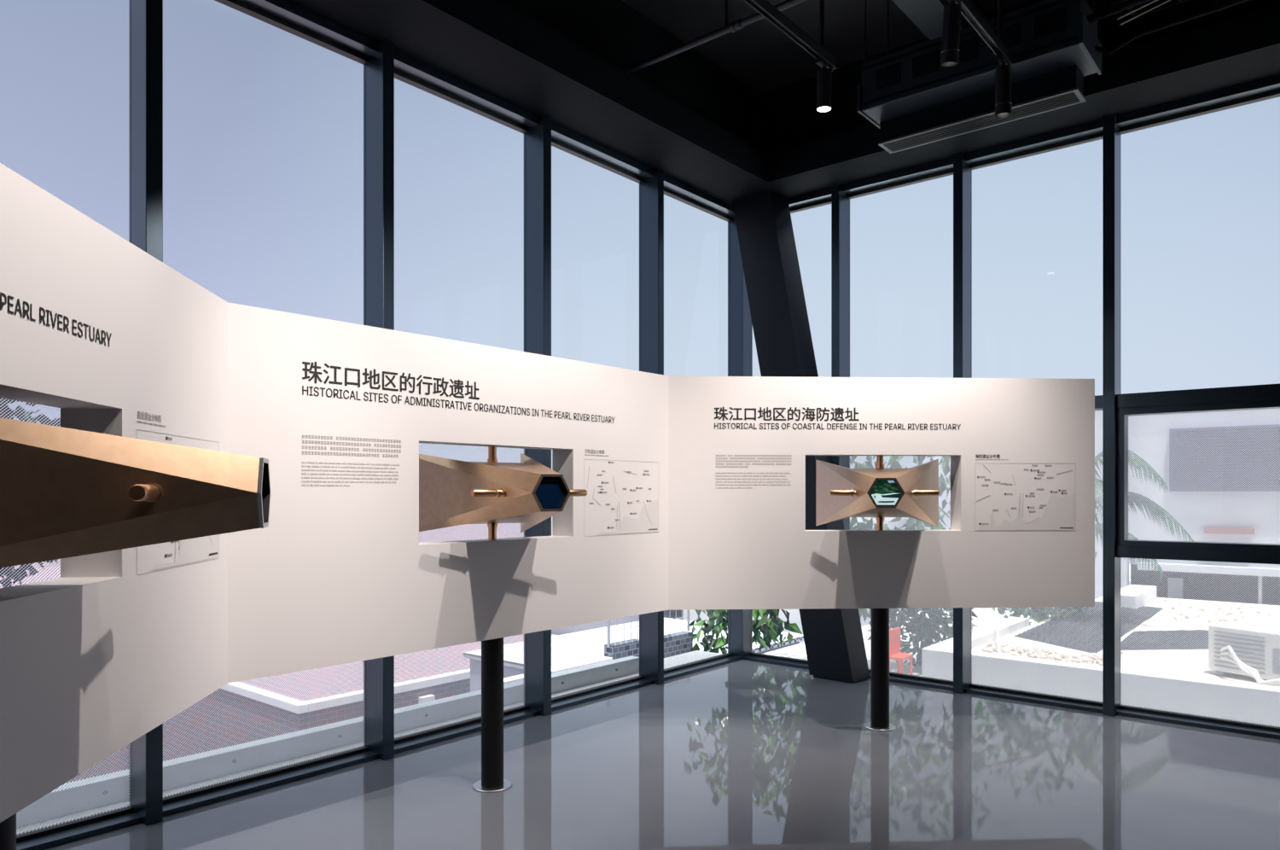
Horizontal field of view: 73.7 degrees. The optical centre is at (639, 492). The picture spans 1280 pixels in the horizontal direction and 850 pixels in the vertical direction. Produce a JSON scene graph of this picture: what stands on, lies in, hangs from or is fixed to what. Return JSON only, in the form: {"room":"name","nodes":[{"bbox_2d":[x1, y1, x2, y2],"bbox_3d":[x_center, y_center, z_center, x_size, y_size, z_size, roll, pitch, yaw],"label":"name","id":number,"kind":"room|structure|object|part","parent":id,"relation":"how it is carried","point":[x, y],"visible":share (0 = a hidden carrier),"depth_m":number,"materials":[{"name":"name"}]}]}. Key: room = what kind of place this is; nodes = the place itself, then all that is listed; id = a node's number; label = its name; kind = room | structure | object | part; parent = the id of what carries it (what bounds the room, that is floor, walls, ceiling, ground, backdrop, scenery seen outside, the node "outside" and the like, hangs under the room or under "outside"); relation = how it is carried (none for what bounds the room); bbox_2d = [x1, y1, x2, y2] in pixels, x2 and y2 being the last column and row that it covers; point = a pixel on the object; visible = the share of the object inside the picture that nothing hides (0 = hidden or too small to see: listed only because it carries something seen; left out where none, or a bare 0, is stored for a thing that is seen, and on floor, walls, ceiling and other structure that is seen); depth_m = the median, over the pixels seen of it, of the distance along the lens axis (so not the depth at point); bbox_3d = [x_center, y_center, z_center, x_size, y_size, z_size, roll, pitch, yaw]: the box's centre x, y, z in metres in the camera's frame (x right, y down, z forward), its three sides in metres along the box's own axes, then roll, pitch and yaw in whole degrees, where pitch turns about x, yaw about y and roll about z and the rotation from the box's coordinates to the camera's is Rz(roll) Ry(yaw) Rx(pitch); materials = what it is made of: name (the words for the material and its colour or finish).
{"room":"museum","nodes":[
{"label":"museum","id":0,"kind":"room"},
{"bbox_2d":[43,659,1279,849],"bbox_3d":[0.501,1.625,0.286,9.140,0.250,12.120,0,0,40],"label":"floor","id":1,"kind":"structure","parent":0,"point":[742,754],"depth_m":4.42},
{"bbox_2d":[0,397,141,849],"bbox_3d":[-2.695,-0.525,3.487,0.150,4.050,1.158,0,0,40],"label":"window","id":2,"kind":"structure","parent":1,"relation":"on","point":[55,834],"depth_m":3.74,"materials":[{"name":"clear glass"}]},
{"bbox_2d":[0,417,270,849],"bbox_3d":[-1.411,0.630,1.992,0.994,1.740,0.810,0,0,-18],"label":"viewing scope","id":3,"kind":"object","parent":1,"relation":"on","point":[65,492],"visible":0.98,"depth_m":1.87,"materials":[{"name":"brown metal"}]},
{"bbox_3d":[-1.065,0.000,1.834,0.036,0.036,0.118,0,0,-17],"label":"handle","id":4,"kind":"part","parent":3,"relation":"part of","materials":[{"name":"orange metal"}]},
{"bbox_2d":[128,0,162,825],"bbox_3d":[-2.281,-0.530,3.942,0.200,4.060,0.072,0,0,40],"label":"window mullion","id":5,"kind":"structure","parent":1,"relation":"on","point":[145,16],"depth_m":3.88,"materials":[{"name":"black paint"}]},
{"bbox_2d":[162,0,378,816],"bbox_3d":[-1.906,-0.525,4.427,0.150,4.050,1.153,0,0,40],"label":"window","id":6,"kind":"structure","parent":1,"relation":"on","point":[283,14],"depth_m":4.47,"materials":[{"name":"clear glass"}]},
{"bbox_3d":[-1.945,0.433,4.460,0.012,2.046,1.153,0,0,40],"label":"pane","id":7,"kind":"part","parent":6,"relation":"part of","materials":[{"name":"clear glass"}]},
{"bbox_2d":[363,40,394,760],"bbox_3d":[-1.494,-0.530,4.881,0.200,4.060,0.072,0,0,40],"label":"window mullion","id":8,"kind":"structure","parent":1,"relation":"on","point":[379,70],"depth_m":4.83,"materials":[{"name":"black paint"}]},
{"bbox_2d":[394,50,538,754],"bbox_3d":[-1.116,-0.525,5.370,0.150,4.050,1.163,0,0,40],"label":"window","id":9,"kind":"structure","parent":1,"relation":"on","point":[408,70],"depth_m":5.35,"materials":[{"name":"clear glass"}]},
{"bbox_3d":[-1.155,0.433,5.403,0.012,2.046,1.163,0,0,40],"label":"pane","id":10,"kind":"part","parent":9,"relation":"part of","materials":[{"name":"clear glass"}]},
{"bbox_2d":[418,445,587,792],"bbox_3d":[-0.705,0.630,4.308,0.810,1.740,0.959,0,0,-39],"label":"viewing scope","id":11,"kind":"object","parent":1,"relation":"on","point":[527,492],"visible":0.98,"depth_m":4.19,"materials":[{"name":"brown metal"}]},
{"bbox_3d":[-0.715,0.000,3.915,0.118,0.036,0.036,0,0,-39],"label":"handle","id":12,"kind":"part","parent":11,"relation":"part of","materials":[{"name":"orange metal"}]},
{"bbox_3d":[-0.755,0.198,4.370,0.052,0.085,0.052,0,0,40],"label":"pivot rod","id":13,"kind":"part","parent":11,"relation":"part of","materials":[{"name":"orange metal"}]},
{"bbox_3d":[-0.755,-0.198,4.370,0.052,0.085,0.052,0,0,40],"label":"pivot rod","id":14,"kind":"part","parent":11,"relation":"part of","materials":[{"name":"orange metal"}]},
{"bbox_3d":[-0.420,0.000,3.954,0.183,0.150,0.005,0,0,-39],"label":"eyepiece glass","id":15,"kind":"part","parent":11,"relation":"part of","materials":[{"name":"blue glass"}]},
{"bbox_3d":[-0.319,0.000,4.233,0.118,0.036,0.036,0,0,-39],"label":"handle","id":16,"kind":"part","parent":11,"relation":"part of","materials":[{"name":"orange metal"}]},
{"bbox_2d":[523,114,551,715],"bbox_3d":[-0.700,-0.530,5.827,0.200,4.060,0.072,0,0,40],"label":"window mullion","id":17,"kind":"structure","parent":1,"relation":"on","point":[538,140],"depth_m":5.78,"materials":[{"name":"black paint"}]},
{"bbox_2d":[0,162,1094,822],"bbox_3d":[0.007,0.000,3.723,2.217,1.458,6.672,0,0,40],"label":"screen","id":18,"kind":"object","parent":1,"relation":"on","point":[695,486],"visible":1,"depth_m":3.87,"materials":[{"name":"white paint"}]},
{"bbox_3d":[-1.504,0.000,1.955,0.164,1.458,2.771,0,0,-7],"label":"panel","id":19,"kind":"part","parent":18,"relation":"part of","materials":[{"name":"white paint"}]},
{"bbox_3d":[-0.763,0.000,4.348,0.164,1.458,2.842,0,0,41],"label":"panel","id":20,"kind":"part","parent":18,"relation":"part of","materials":[{"name":"white paint"}]},
{"bbox_3d":[1.503,0.000,5.471,2.806,1.458,0.164,0,0,-3],"label":"panel","id":21,"kind":"part","parent":18,"relation":"part of","materials":[{"name":"white paint"}]},
{"bbox_2d":[551,122,653,711],"bbox_3d":[-0.324,-0.525,6.315,0.150,4.050,1.158,0,0,40],"label":"window","id":22,"kind":"structure","parent":1,"relation":"on","point":[565,140],"depth_m":6.31,"materials":[{"name":"black paint"}]},
{"bbox_2d":[639,168,663,684],"bbox_3d":[0.090,-0.530,6.770,0.200,4.060,0.072,0,0,40],"label":"window mullion","id":23,"kind":"structure","parent":1,"relation":"on","point":[651,191],"depth_m":6.73,"materials":[{"name":"black paint"}]},
{"bbox_2d":[663,174,741,680],"bbox_3d":[0.475,-0.525,7.268,0.150,4.050,1.187,0,0,40],"label":"window","id":24,"kind":"structure","parent":1,"relation":"on","point":[676,189],"depth_m":7.26,"materials":[{"name":"black paint"}]},
{"bbox_2d":[727,217,752,659],"bbox_3d":[0.913,-0.530,7.781,0.162,4.060,0.162,0,0,40],"label":"window mullion","id":25,"kind":"structure","parent":1,"relation":"on","point":[740,325],"depth_m":7.72,"materials":[{"name":"black paint"}]},
{"bbox_2d":[743,188,831,669],"bbox_3d":[1.321,-0.525,7.447,0.892,4.050,0.150,0,0,40],"label":"window","id":26,"kind":"structure","parent":1,"relation":"on","point":[821,198],"depth_m":7.38,"materials":[{"name":"black paint"}]},
{"bbox_2d":[732,191,870,683],"bbox_3d":[1.321,-0.535,7.141,1.181,4.070,0.220,0,0,40],"label":"column","id":27,"kind":"structure","parent":1,"relation":"on","point":[833,637],"depth_m":7.13,"materials":[{"name":"black metal"}]},
{"bbox_3d":[1.621,1.490,6.896,0.385,0.020,0.190,0,0,40],"label":"plate","id":28,"kind":"part","parent":27,"relation":"part of","materials":[{"name":"black metal"}]},
{"bbox_2d":[831,183,849,529],"bbox_3d":[1.674,-0.530,7.119,0.072,4.060,0.200,0,0,40],"label":"window mullion","id":29,"kind":"structure","parent":1,"relation":"on","point":[840,201],"depth_m":7.05,"materials":[{"name":"black paint"}]},
{"bbox_2d":[815,454,939,731],"bbox_3d":[1.518,0.630,5.385,0.810,1.740,0.979,0,0,12],"label":"viewing scope","id":30,"kind":"object","parent":1,"relation":"on","point":[879,492],"visible":0.99,"depth_m":5.42,"materials":[{"name":"brown metal"}]},
{"bbox_3d":[1.208,0.000,5.155,0.118,0.036,0.036,0,0,12],"label":"handle","id":31,"kind":"part","parent":30,"relation":"part of","materials":[{"name":"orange metal"}]},
{"bbox_3d":[1.537,0.198,5.472,0.052,0.085,0.052,0,0,40],"label":"pivot rod","id":32,"kind":"part","parent":30,"relation":"part of","materials":[{"name":"orange metal"}]},
{"bbox_3d":[1.537,-0.198,5.472,0.052,0.085,0.052,0,0,40],"label":"pivot rod","id":33,"kind":"part","parent":30,"relation":"part of","materials":[{"name":"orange metal"}]},
{"bbox_2d":[869,479,901,506],"bbox_3d":[1.417,0.000,4.924,0.181,0.148,0.006,0,0,12],"label":"picture","id":34,"kind":"object","parent":30,"relation":"attached to","point":[882,492],"depth_m":4.92,"materials":[{"name":"green"}]},
{"bbox_3d":[1.704,0.000,5.046,0.118,0.036,0.036,0,0,12],"label":"handle","id":35,"kind":"part","parent":30,"relation":"part of","materials":[{"name":"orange metal"}]},
{"bbox_2d":[842,157,953,691],"bbox_3d":[2.075,-0.525,6.815,0.933,4.050,0.150,0,0,40],"label":"window","id":36,"kind":"structure","parent":1,"relation":"on","point":[945,167],"depth_m":6.78,"materials":[{"name":"clear glass"}]},
{"bbox_3d":[2.108,0.441,6.854,0.933,2.031,0.012,0,0,40],"label":"pane","id":37,"kind":"part","parent":36,"relation":"part of","materials":[{"name":"clear glass"}]},
{"bbox_2d":[953,152,971,693],"bbox_3d":[2.444,-0.530,6.473,0.072,4.060,0.200,0,0,40],"label":"window mullion","id":38,"kind":"structure","parent":1,"relation":"on","point":[962,171],"depth_m":6.41,"materials":[{"name":"black paint"}]},
{"bbox_2d":[965,120,1102,713],"bbox_3d":[2.847,-0.525,6.168,0.938,4.050,0.150,0,0,40],"label":"window","id":39,"kind":"structure","parent":1,"relation":"on","point":[1092,131],"depth_m":6.14,"materials":[{"name":"clear glass"}]},
{"bbox_3d":[2.880,0.441,6.207,0.938,2.031,0.012,0,0,40],"label":"pane","id":40,"kind":"part","parent":39,"relation":"part of","materials":[{"name":"clear glass"}]},
{"bbox_2d":[1102,114,1121,716],"bbox_3d":[3.218,-0.530,5.824,0.072,4.060,0.200,0,0,40],"label":"window mullion","id":41,"kind":"structure","parent":1,"relation":"on","point":[1111,135],"depth_m":5.76,"materials":[{"name":"black paint"}]},
{"bbox_2d":[1116,75,1279,738],"bbox_3d":[3.621,-0.525,5.519,0.938,4.050,0.150,0,0,40],"label":"window","id":42,"kind":"structure","parent":1,"relation":"on","point":[1267,396],"depth_m":5.54,"materials":[{"name":"clear glass"}]},
{"bbox_3d":[3.623,-0.110,5.521,0.938,0.930,0.125,0,0,40],"label":"casement frame","id":43,"kind":"part","parent":42,"relation":"part of","materials":[{"name":"black paint"}]},
{"bbox_3d":[3.654,0.946,5.558,0.938,1.021,0.012,0,0,40],"label":"pane","id":44,"kind":"part","parent":42,"relation":"part of","materials":[{"name":"clear glass"}]},
{"bbox_3d":[3.654,-0.102,5.558,0.848,0.845,0.012,0,0,40],"label":"pane","id":45,"kind":"part","parent":42,"relation":"part of","materials":[{"name":"clear glass"}]},
{"bbox_2d":[621,0,1030,97],"bbox_3d":[0.525,-3.500,0.097,9.460,0.300,12.460,0,0,40],"label":"ceiling","id":46,"kind":"structure","parent":0,"point":[759,55],"depth_m":6.20,"materials":[{"name":"black paint"}]},
{"bbox_2d":[285,0,767,197],"bbox_3d":[-2.927,-2.945,2.781,0.680,0.810,11.540,0,0,40],"label":"beam","id":47,"kind":"structure","parent":46,"relation":"attached to","point":[683,115],"depth_m":5.61,"materials":[{"name":"black metal"}]},
{"bbox_2d":[622,0,806,74],"bbox_3d":[1.651,-3.053,4.189,4.790,0.595,0.060,0,0,40],"label":"ceiling pipe","id":48,"kind":"object","parent":46,"relation":"hanging from","point":[739,24],"visible":0.95,"depth_m":5.18,"materials":[{"name":"grey metal"}]},
{"bbox_3d":[0.521,-3.075,5.136,0.015,0.550,0.015,0,0,17],"label":"hanger rod","id":49,"kind":"part","parent":48,"relation":"part of","materials":[{"name":"black metal"}]},
{"bbox_2d":[743,0,836,69],"bbox_3d":[-0.680,-2.866,2.699,0.042,0.968,5.502,0,0,40],"label":"track","id":50,"kind":"object","parent":46,"relation":"hanging from","point":[765,8],"visible":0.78,"depth_m":4.48,"materials":[{"name":"grey metal"}]},
{"bbox_3d":[1.003,-2.895,4.707,0.026,0.910,0.026,0,0,40],"label":"hanger rod","id":51,"kind":"part","parent":50,"relation":"part of","materials":[{"name":"black metal"}]},
{"bbox_2d":[815,56,832,111],"bbox_3d":[1.017,-2.256,4.734,0.092,0.259,0.140,0,0,40],"label":"track spotlight","id":52,"kind":"object","parent":50,"relation":"hanging from","point":[824,74],"visible":1,"depth_m":4.71,"materials":[{"name":"black metal"}]},
{"bbox_2d":[892,0,988,40],"bbox_3d":[-0.111,-3.200,3.121,0.220,0.300,7.680,0,0,40],"label":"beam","id":53,"kind":"structure","parent":46,"relation":"attached to","point":[928,15],"depth_m":5.47,"materials":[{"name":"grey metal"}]},
{"bbox_2d":[960,0,1012,63],"bbox_3d":[0.097,-2.866,2.427,0.042,0.968,6.082,0,0,40],"label":"track","id":54,"kind":"object","parent":46,"relation":"hanging from","point":[995,43],"visible":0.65,"depth_m":4.48,"materials":[{"name":"grey metal"}]},
{"bbox_2d":[940,0,961,66],"bbox_3d":[1.498,-2.231,4.116,0.095,0.308,0.161,0,0,19],"label":"track spotlight","id":55,"kind":"object","parent":54,"relation":"hanging from","point":[951,18],"visible":1,"depth_m":4.10,"materials":[{"name":"black metal"}]},
{"bbox_3d":[1.965,-2.895,4.656,0.026,0.910,0.026,0,0,40],"label":"hanger rod","id":56,"kind":"part","parent":54,"relation":"part of","materials":[{"name":"black metal"}]},
{"bbox_2d":[994,52,1011,118],"bbox_3d":[1.995,-2.232,4.697,0.086,0.307,0.140,0,0,40],"label":"track spotlight","id":57,"kind":"object","parent":54,"relation":"hanging from","point":[1003,80],"visible":1,"depth_m":4.67,"materials":[{"name":"black metal"}]},
{"bbox_2d":[713,0,1279,205],"bbox_3d":[4.214,-2.945,4.716,9.140,0.810,0.600,0,0,40],"label":"beam","id":58,"kind":"structure","parent":46,"relation":"attached to","point":[809,150],"depth_m":5.76,"materials":[{"name":"black metal"}]},
{"bbox_2d":[857,0,1249,153],"bbox_3d":[3.209,-2.801,4.164,4.384,1.098,0.480,0,0,39],"label":"air conditioning unit","id":59,"kind":"object","parent":46,"relation":"hanging from","point":[914,101],"visible":0.98,"depth_m":4.98,"materials":[{"name":"grey metal"}]},
{"bbox_3d":[1.422,-3.025,5.386,0.011,0.650,0.011,0,0,-28],"label":"hanger rod","id":60,"kind":"part","parent":59,"relation":"part of","materials":[{"name":"black metal"}]},
{"bbox_3d":[1.640,-3.025,5.646,0.011,0.650,0.011,0,0,-28],"label":"hanger rod","id":61,"kind":"part","parent":59,"relation":"part of","materials":[{"name":"black metal"}]},
{"bbox_3d":[1.870,-2.547,4.963,1.230,0.235,0.012,0,0,40],"label":"access plate","id":62,"kind":"part","parent":59,"relation":"part of","materials":[{"name":"black metal"}]},
{"bbox_3d":[2.004,-2.550,5.126,1.255,0.300,0.410,0,0,40],"label":"casing","id":63,"kind":"part","parent":59,"relation":"part of","materials":[{"name":"grey metal"}]},
{"bbox_2d":[878,87,1086,153],"bbox_3d":[2.052,-2.259,5.219,1.180,0.013,0.195,0,0,40],"label":"grille","id":64,"kind":"object","parent":59,"relation":"attached to","point":[1057,98],"depth_m":5.19,"materials":[{"name":"black metal"}]},
{"bbox_3d":[2.579,-3.025,4.859,0.011,0.650,0.011,0,0,17],"label":"hanger rod","id":65,"kind":"part","parent":59,"relation":"part of","materials":[{"name":"black metal"}]},
{"bbox_2d":[1111,0,1189,25],"bbox_3d":[4.855,-3.070,3.310,5.352,0.560,0.351,0,0,40],"label":"cable tray","id":66,"kind":"object","parent":46,"relation":"hanging from","point":[1150,6],"visible":0.73,"depth_m":5.01,"materials":[{"name":"black metal"}]},
{"bbox_2d":[1128,0,1189,16],"bbox_3d":[4.875,-2.880,3.294,5.300,0.060,0.350,0,0,40],"label":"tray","id":67,"kind":"object","parent":66,"relation":"on","point":[1154,5],"depth_m":5.00,"materials":[{"name":"black metal"}]},
{"bbox_2d":[1211,0,1232,6],"bbox_3d":[1.046,-3.125,2.151,0.140,0.450,7.680,0,0,40],"label":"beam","id":68,"kind":"structure","parent":46,"relation":"attached to","point":[1215,2],"depth_m":5.05,"materials":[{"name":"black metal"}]},
{"label":"outside","id":69,"kind":"structure","parent":0,"visible":0},
{"bbox_2d":[971,596,1279,686],"bbox_3d":[9.025,1.720,6.946,10.630,0.400,6.520,0,0,40],"label":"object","id":70,"kind":"object","parent":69,"point":[1100,596],"depth_m":8.95,"materials":[{"name":"white concrete"}]},
{"bbox_2d":[992,606,1088,625],"bbox_3d":[4.914,1.294,10.518,1.134,0.706,1.315,0,0,40],"label":"leafy shrub","id":71,"kind":"object","parent":70,"relation":"on","point":[1049,607],"visible":0.19,"depth_m":10.30,"materials":[{"name":"green plant"}]},
{"bbox_3d":[4.853,1.429,10.443,0.434,0.407,0.504,0,0,40],"label":"stem","id":72,"kind":"part","parent":71,"relation":"part of","materials":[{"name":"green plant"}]},
{"bbox_2d":[1014,601,1164,652],"bbox_3d":[5.337,1.499,10.018,0.930,0.042,4.350,0,0,40],"label":"soil patch","id":73,"kind":"object","parent":70,"relation":"on","point":[1095,602],"visible":0.42,"depth_m":9.41,"materials":[{"name":"soil"}]},
{"bbox_2d":[1094,452,1102,544],"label":"palm plant","id":74,"kind":"object","parent":70,"relation":"on","point":[1101,452],"depth_m":10.08,"materials":[{"name":"green plant"}]},
{"bbox_2d":[981,599,1279,665],"bbox_3d":[6.357,1.510,9.156,3.588,0.080,5.601,0,0,40],"label":"rubble","id":75,"kind":"object","parent":70,"relation":"on","point":[1163,599],"visible":0.51,"depth_m":8.10,"materials":[{"name":"stone"}]},
{"bbox_2d":[1121,584,1156,608],"bbox_3d":[6.766,1.430,11.723,0.330,0.200,1.500,0,0,40],"label":"block","id":76,"kind":"object","parent":70,"relation":"on","point":[1131,584],"visible":0.28,"depth_m":11.47,"materials":[{"name":"white concrete"}]},
{"bbox_2d":[1131,558,1167,581],"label":"palm plant","id":77,"kind":"object","parent":70,"relation":"on","point":[1131,558],"depth_m":9.62,"materials":[{"name":"green plant"}]},
{"bbox_2d":[1128,449,1194,541],"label":"palm plant","id":78,"kind":"object","parent":70,"relation":"on","point":[1137,503],"depth_m":9.96,"materials":[{"name":"green plant"}]},
{"bbox_2d":[1121,629,1208,650],"bbox_3d":[5.490,1.499,8.846,0.790,0.042,2.150,0,0,40],"label":"soil patch","id":79,"kind":"object","parent":70,"relation":"on","point":[1178,630],"visible":0.48,"depth_m":8.62,"materials":[{"name":"soil"}]},
{"bbox_2d":[1208,622,1279,686],"bbox_3d":[4.967,1.310,6.792,0.524,0.420,0.854,0,0,-26],"label":"air conditioner","id":80,"kind":"object","parent":70,"relation":"on","point":[1224,622],"visible":0.48,"depth_m":6.89,"materials":[{"name":"white paint"}]},
{"bbox_2d":[1214,630,1264,674],"bbox_3d":[4.870,1.292,6.942,0.007,0.295,0.380,0,0,-26],"label":"fan grille","id":81,"kind":"object","parent":80,"relation":"attached to","point":[1214,631],"depth_m":6.93,"materials":[{"name":"grey metal"}]},
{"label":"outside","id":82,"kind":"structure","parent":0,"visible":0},
{"bbox_2d":[16,650,722,833],"bbox_3d":[-3.176,1.706,3.394,0.470,0.388,12.160,0,0,40],"label":"ledge","id":83,"kind":"object","parent":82,"point":[671,661],"visible":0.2,"depth_m":5.48,"materials":[{"name":"grey concrete"}]},
{"bbox_2d":[16,656,639,827],"bbox_3d":[-2.522,1.450,4.098,0.330,0.124,8.080,0,0,40],"label":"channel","id":84,"kind":"object","parent":83,"relation":"on","point":[565,680],"visible":0.57,"depth_m":4.89,"materials":[{"name":"grey"}]},
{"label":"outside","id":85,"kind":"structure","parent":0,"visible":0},
{"bbox_2d":[2,521,552,570],"bbox_3d":[-35.885,5.900,58.108,118.800,0.400,210.000,0,0,40],"label":"street","id":86,"kind":"structure","parent":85,"point":[551,521],"depth_m":118.87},
{"bbox_2d":[0,397,60,587],"bbox_3d":[-11.977,1.788,15.022,3.575,7.823,3.617,0,0,40],"label":"tree","id":87,"kind":"object","parent":86,"relation":"on","point":[13,401],"visible":0.04,"depth_m":15.22,"materials":[{"name":"green plant"}]},
{"bbox_2d":[0,566,558,783],"bbox_3d":[-10.035,3.975,19.021,20.640,3.450,5.900,0,0,40],"label":"tiled roof","id":88,"kind":"structure","parent":86,"relation":"on","point":[552,635],"depth_m":11.59,"materials":[{"name":"tile"}]},
{"bbox_3d":[-2.891,3.625,11.558,0.100,1.750,0.200,0,0,40],"label":"door post","id":89,"kind":"part","parent":88,"relation":"part of","materials":[{"name":"white"}]},
{"bbox_2d":[503,630,692,684],"bbox_3d":[-0.377,3.620,8.564,0.120,4.160,2.880,0,0,40],"label":"wall","id":90,"kind":"structure","parent":86,"relation":"on","point":[679,642],"depth_m":8.81,"materials":[{"name":"white concrete"}]},
{"bbox_2d":[606,609,689,647],"bbox_3d":[0.115,1.200,9.150,0.028,0.720,1.378,0,0,40],"label":"wire fence","id":91,"kind":"object","parent":90,"relation":"on","point":[608,631],"visible":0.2,"depth_m":8.94,"materials":[{"name":"metal"}]},
{"bbox_3d":[-0.319,1.200,8.633,0.026,0.720,0.026,0,0,-28],"label":"post","id":92,"kind":"part","parent":91,"relation":"part of","materials":[{"name":"white metal"}]},
{"bbox_3d":[0.548,1.200,9.667,0.026,0.720,0.026,0,0,17],"label":"post","id":93,"kind":"part","parent":91,"relation":"part of","materials":[{"name":"white metal"}]},
{"bbox_2d":[551,609,681,634],"bbox_3d":[-2.655,3.710,19.763,11.400,3.980,4.480,0,0,40],"label":"house","id":94,"kind":"structure","parent":86,"relation":"on","point":[577,628],"depth_m":15.23,"materials":[{"name":"grey"}]},
{"bbox_2d":[463,617,803,692],"bbox_3d":[0.072,3.868,11.574,2.700,3.665,4.030,0,0,40],"label":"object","id":95,"kind":"object","parent":86,"relation":"on","point":[584,645],"visible":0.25,"depth_m":11.51,"materials":[{"name":"white concrete"}]},
{"bbox_2d":[682,517,924,643],"bbox_3d":[3.133,3.010,15.421,3.050,5.380,4.700,0,0,40],"label":"house","id":96,"kind":"structure","parent":86,"relation":"on","point":[794,617],"depth_m":13.86,"materials":[{"name":"concrete"}]},
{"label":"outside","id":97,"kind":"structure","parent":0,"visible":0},
{"bbox_2d":[763,564,1130,675],"bbox_3d":[35.112,2.160,18.275,41.200,0.480,59.840,0,0,40],"label":"terrace","id":98,"kind":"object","parent":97,"point":[797,651],"depth_m":10.50,"materials":[{"name":"concrete"}]},
{"bbox_2d":[689,455,1099,653],"bbox_3d":[2.802,0.704,9.265,4.684,2.503,2.366,0,0,6],"label":"leafy tree","id":99,"kind":"object","parent":98,"relation":"on","point":[773,627],"visible":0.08,"depth_m":9.24,"materials":[{"name":"green plant"}]},
{"bbox_2d":[889,627,913,674],"bbox_3d":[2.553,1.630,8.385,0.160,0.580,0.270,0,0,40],"label":"plastic chair","id":100,"kind":"object","parent":98,"relation":"on","point":[902,658],"visible":0.47,"depth_m":8.39,"materials":[{"name":"red plastic"}]},
{"bbox_3d":[2.503,1.465,8.427,0.030,0.250,0.270,0,0,40],"label":"backrest","id":101,"kind":"part","parent":100,"relation":"part of","materials":[{"name":"red plastic"}]},
{"bbox_3d":[2.553,1.605,8.385,0.160,0.030,0.270,0,0,40],"label":"seat","id":102,"kind":"part","parent":100,"relation":"part of","materials":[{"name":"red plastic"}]},
{"bbox_3d":[2.529,1.770,8.255,0.026,0.300,0.026,0,0,-28],"label":"leg","id":103,"kind":"part","parent":100,"relation":"part of","materials":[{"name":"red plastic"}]},
{"bbox_3d":[2.676,1.770,8.431,0.026,0.300,0.026,0,0,17],"label":"leg","id":104,"kind":"part","parent":100,"relation":"part of","materials":[{"name":"red plastic"}]},
{"bbox_2d":[866,607,978,666],"bbox_3d":[3.095,1.334,9.396,1.144,1.148,1.125,0,0,-3],"label":"leafy shrub","id":105,"kind":"object","parent":98,"relation":"on","point":[941,608],"visible":0.15,"depth_m":9.14,"materials":[{"name":"green plant"}]},
{"bbox_3d":[3.164,1.545,9.380,0.213,0.726,0.678,0,0,9],"label":"stem","id":106,"kind":"part","parent":105,"relation":"part of","materials":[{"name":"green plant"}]},
{"bbox_2d":[994,607,1000,653],"bbox_3d":[3.327,1.555,7.931,0.060,0.730,2.461,0,0,21],"label":"bar","id":107,"kind":"object","parent":98,"relation":"on","point":[995,608],"visible":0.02,"depth_m":8.50,"materials":[{"name":"white metal"}]},
{"bbox_2d":[921,616,1279,727],"bbox_3d":[7.590,1.675,5.389,10.830,0.490,2.650,0,0,40],"label":"wall","id":108,"kind":"structure","parent":98,"relation":"on","point":[928,648],"depth_m":6.92,"materials":[{"name":"white concrete"}]},
{"bbox_2d":[924,408,1279,613],"bbox_3d":[12.762,0.235,12.080,15.500,3.370,6.050,0,0,40],"label":"building","id":109,"kind":"structure","parent":98,"relation":"on","point":[926,457],"depth_m":12.30,"materials":[{"name":"grey"}]}
]}

